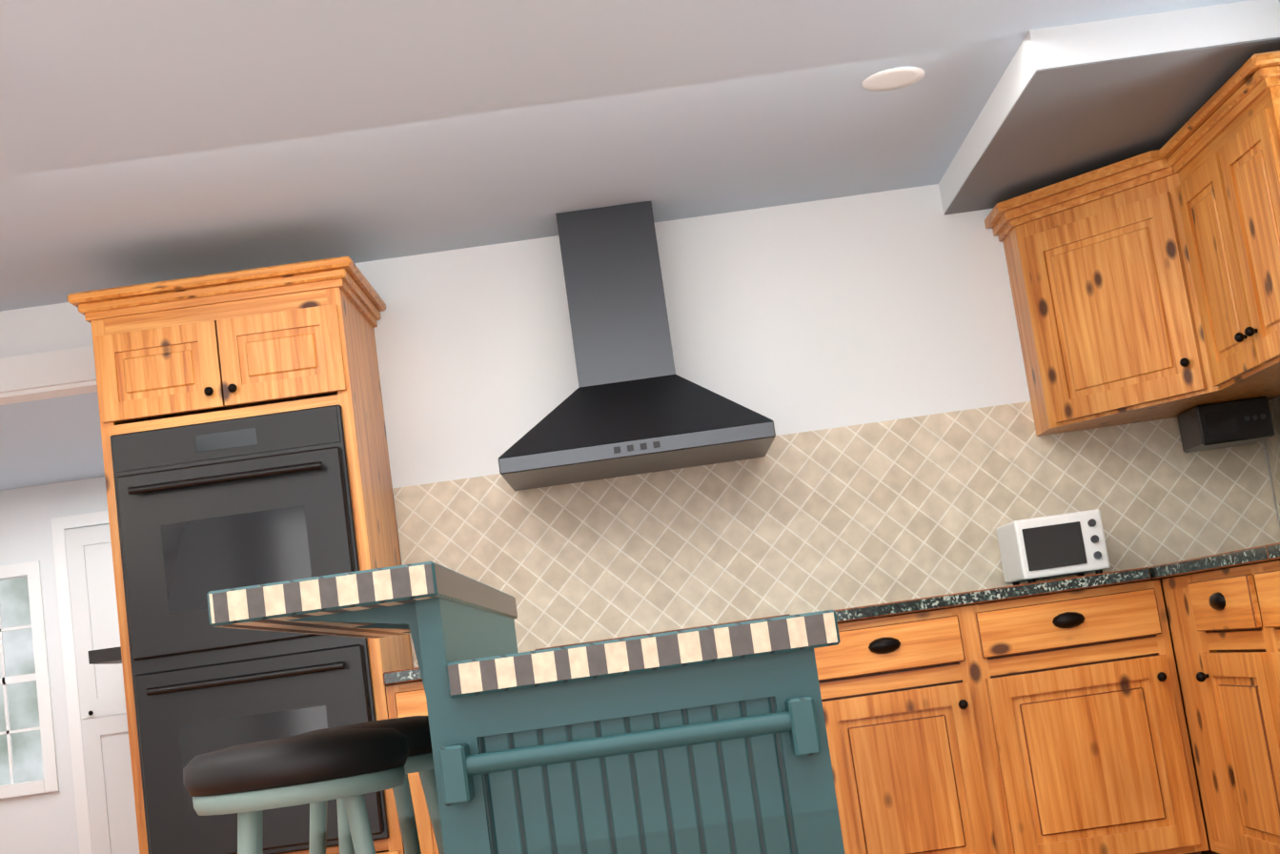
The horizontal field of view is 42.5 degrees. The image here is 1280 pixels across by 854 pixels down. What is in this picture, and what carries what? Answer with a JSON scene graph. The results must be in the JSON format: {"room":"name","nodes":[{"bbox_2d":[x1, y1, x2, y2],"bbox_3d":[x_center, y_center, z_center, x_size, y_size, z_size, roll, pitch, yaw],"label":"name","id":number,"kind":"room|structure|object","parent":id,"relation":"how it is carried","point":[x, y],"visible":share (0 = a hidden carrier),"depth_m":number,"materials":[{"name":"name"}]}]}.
{"room":"kitchen","nodes":[
{"label":"kitchen","id":0,"kind":"room"},
{"bbox_2d":[0,476,126,853],"bbox_3d":[-2.739,1.396,9.311,2.820,2.300,0.100,-8,-8,0],"label":"wall","id":1,"kind":"structure","parent":0,"point":[46,822],"depth_m":9.28,"materials":[{"name":"white paint"}]},
{"bbox_2d":[0,560,59,798],"bbox_3d":[-3.691,1.445,9.274,0.740,1.290,0.080,-8,-8,0],"label":"room window","id":2,"kind":"structure","parent":1,"relation":"in","point":[40,676],"depth_m":9.26,"materials":[{"name":"white wood"}]},
{"bbox_2d":[50,510,139,853],"bbox_3d":[-2.866,1.501,9.214,0.700,2.100,0.063,-8,-8,0],"label":"room door","id":3,"kind":"structure","parent":1,"relation":"in","point":[103,786],"depth_m":9.23,"materials":[{"name":"white wood"}]},
{"bbox_2d":[0,183,1279,665],"bbox_3d":[-0.409,0.527,5.479,5.290,2.300,0.120,-8,-8,0],"label":"wall","id":4,"kind":"structure","parent":0,"point":[843,312],"depth_m":5.54,"materials":[{"name":"white paint"}]},
{"bbox_2d":[0,345,97,405],"bbox_3d":[-2.098,0.839,5.443,1.110,2.135,0.140,-8,-8,0],"label":"beam","id":5,"kind":"structure","parent":4,"relation":"attached to","point":[47,375],"depth_m":5.49,"materials":[{"name":"white paint"}]},
{"bbox_2d":[498,201,775,490],"bbox_3d":[-0.060,-0.292,5.266,0.840,0.843,0.503,-8,-8,0],"label":"range hood","id":6,"kind":"object","parent":4,"relation":"attached to","point":[634,403],"visible":1,"depth_m":5.23,"materials":[{"name":"black metal"}]},
{"bbox_2d":[984,149,1279,436],"bbox_3d":[1.602,-0.425,5.218,0.789,0.750,0.597,-8,-8,0],"label":"upper cabinet","id":7,"kind":"object","parent":4,"relation":"attached to","point":[1106,305],"visible":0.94,"depth_m":5.12,"materials":[{"name":"brown wood"}]},
{"bbox_2d":[1177,396,1274,452],"bbox_3d":[1.872,-0.007,5.263,0.230,0.128,0.208,-8,-8,0],"label":"under-cabinet radio","id":8,"kind":"object","parent":7,"relation":"attached to","point":[1218,425],"visible":1,"depth_m":5.17,"materials":[{"name":"black plastic"}]},
{"bbox_2d":[0,0,1279,490],"bbox_3d":[-1.317,-0.757,3.731,6.770,0.225,12.720,-8,-8,0],"label":"ceiling","id":9,"kind":"structure","parent":0,"point":[145,141],"depth_m":4.38,"materials":[{"name":"white paint"}]},
{"bbox_2d":[862,66,924,91],"bbox_3d":[0.686,-0.941,4.452,0.168,0.003,0.168,-7,-8,-9],"label":"recessed light","id":10,"kind":"object","parent":9,"relation":"in","point":[894,78],"visible":1,"depth_m":4.42,"materials":[{"name":"white plastic"}]},
{"bbox_3d":[-1.000,1.536,3.404,6.770,0.100,12.720,-8,-8,0],"label":"floor","id":11,"kind":"structure","parent":0,"visible":0},
{"bbox_2d":[87,646,121,664],"bbox_3d":[-2.101,1.231,8.771,1.520,2.298,0.999,-8,-8,0],"label":"brick fireplace","id":12,"kind":"object","parent":11,"relation":"on","point":[109,656],"visible":0.1,"depth_m":8.57,"materials":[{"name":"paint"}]},
{"bbox_2d":[67,256,413,853],"bbox_3d":[-1.136,0.646,5.073,0.850,2.150,0.663,-8,-8,0],"label":"tall cabinet","id":13,"kind":"object","parent":11,"relation":"on","point":[232,345],"visible":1,"depth_m":4.90,"materials":[{"name":"brown wood"}]},
{"bbox_2d":[110,404,389,853],"bbox_3d":[-1.137,0.635,5.035,0.686,1.264,0.681,-8,-8,0],"label":"double wall oven","id":14,"kind":"object","parent":13,"relation":"in","point":[204,509],"visible":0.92,"depth_m":4.77,"materials":[{"name":"black metal"}]},
{"bbox_2d":[182,728,409,853],"bbox_3d":[-0.511,0.900,2.640,0.384,0.804,0.384,-8,-8,0],"label":"stool","id":15,"kind":"object","parent":11,"relation":"on","point":[249,783],"visible":1,"depth_m":2.55,"materials":[{"name":"black leather"}]},
{"bbox_2d":[296,715,444,853],"bbox_3d":[-0.476,0.966,3.135,0.438,0.804,0.438,-8,-8,0],"label":"stool","id":16,"kind":"object","parent":11,"relation":"on","point":[415,730],"visible":0.29,"depth_m":3.12,"materials":[{"name":"grey paint"}]},
{"bbox_2d":[383,675,439,853],"bbox_3d":[-0.429,1.188,5.005,0.497,0.875,0.630,-8,-8,0],"label":"base cabinet","id":17,"kind":"object","parent":11,"relation":"on","point":[408,699],"depth_m":4.74,"materials":[{"name":"brown wood"}]},
{"bbox_2d":[206,561,844,853],"bbox_3d":[-0.102,0.769,2.921,0.880,1.025,1.370,-8,-8,0],"label":"kitchen island","id":18,"kind":"object","parent":11,"relation":"on","point":[711,740],"visible":1,"depth_m":2.34,"materials":[{"name":"teal paint"}]},
{"bbox_2d":[813,648,847,853],"bbox_3d":[0.144,1.110,5.010,0.820,0.875,0.630,-8,-8,0],"label":"base cabinet","id":19,"kind":"object","parent":11,"relation":"on","point":[818,659],"depth_m":4.71,"materials":[{"name":"brown wood"}]},
{"bbox_2d":[816,599,1026,853],"bbox_3d":[0.758,1.026,5.015,0.580,0.875,0.630,-8,-8,0],"label":"base cabinet","id":20,"kind":"object","parent":11,"relation":"on","point":[973,702],"depth_m":4.72,"materials":[{"name":"brown wood"}]},
{"bbox_2d":[984,576,1208,853],"bbox_3d":[1.271,0.955,5.019,0.615,0.875,0.630,-8,-8,0],"label":"base cabinet","id":21,"kind":"object","parent":11,"relation":"on","point":[1102,762],"depth_m":4.72,"materials":[{"name":"brown wood"}]},
{"bbox_2d":[995,508,1109,585],"bbox_3d":[1.300,0.387,5.191,0.270,0.200,0.292,-8,-8,0],"label":"toaster oven","id":22,"kind":"object","parent":21,"relation":"on","point":[1032,550],"visible":0.85,"depth_m":5.06,"materials":[{"name":"white plastic"}]},
{"bbox_2d":[1148,572,1220,853],"bbox_3d":[1.866,0.810,4.576,0.630,0.875,0.300,-8,-8,0],"label":"base cabinet","id":23,"kind":"object","parent":11,"relation":"on","point":[1168,589],"depth_m":4.69,"materials":[{"name":"brown wood"}]},
{"bbox_2d":[1171,561,1279,853],"bbox_3d":[1.862,0.760,4.219,0.630,0.875,0.580,-8,-8,0],"label":"base cabinet","id":24,"kind":"object","parent":11,"relation":"on","point":[1223,613],"depth_m":4.32,"materials":[{"name":"brown wood"}]},
{"bbox_2d":[1232,553,1279,812],"bbox_3d":[1.856,0.688,3.714,0.630,0.875,0.600,-8,-8,0],"label":"base cabinet","id":25,"kind":"object","parent":11,"relation":"on","point":[1257,579],"depth_m":4.02,"materials":[{"name":"brown wood"}]},
{"label":"outside","id":26,"kind":"structure","parent":0,"visible":0},
{"bbox_2d":[0,576,43,785],"bbox_3d":[-0.789,0.167,5.802,8.200,3.200,9.650,-8,-8,0],"label":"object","id":27,"kind":"structure","parent":26,"point":[22,697],"depth_m":10.44,"materials":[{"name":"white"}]},
{"bbox_3d":[2.108,-0.390,1.490,0.120,2.300,8.220,-8,-8,0],"label":"wall","id":28,"kind":"structure","parent":0,"visible":0},
{"bbox_2d":[1158,50,1279,389],"bbox_3d":[1.795,-0.554,4.508,0.383,0.750,0.834,-8,-8,0],"label":"upper cabinet","id":29,"kind":"object","parent":28,"relation":"attached to","point":[1220,149],"visible":1,"depth_m":4.53,"materials":[{"name":"brown wood"}]}
]}

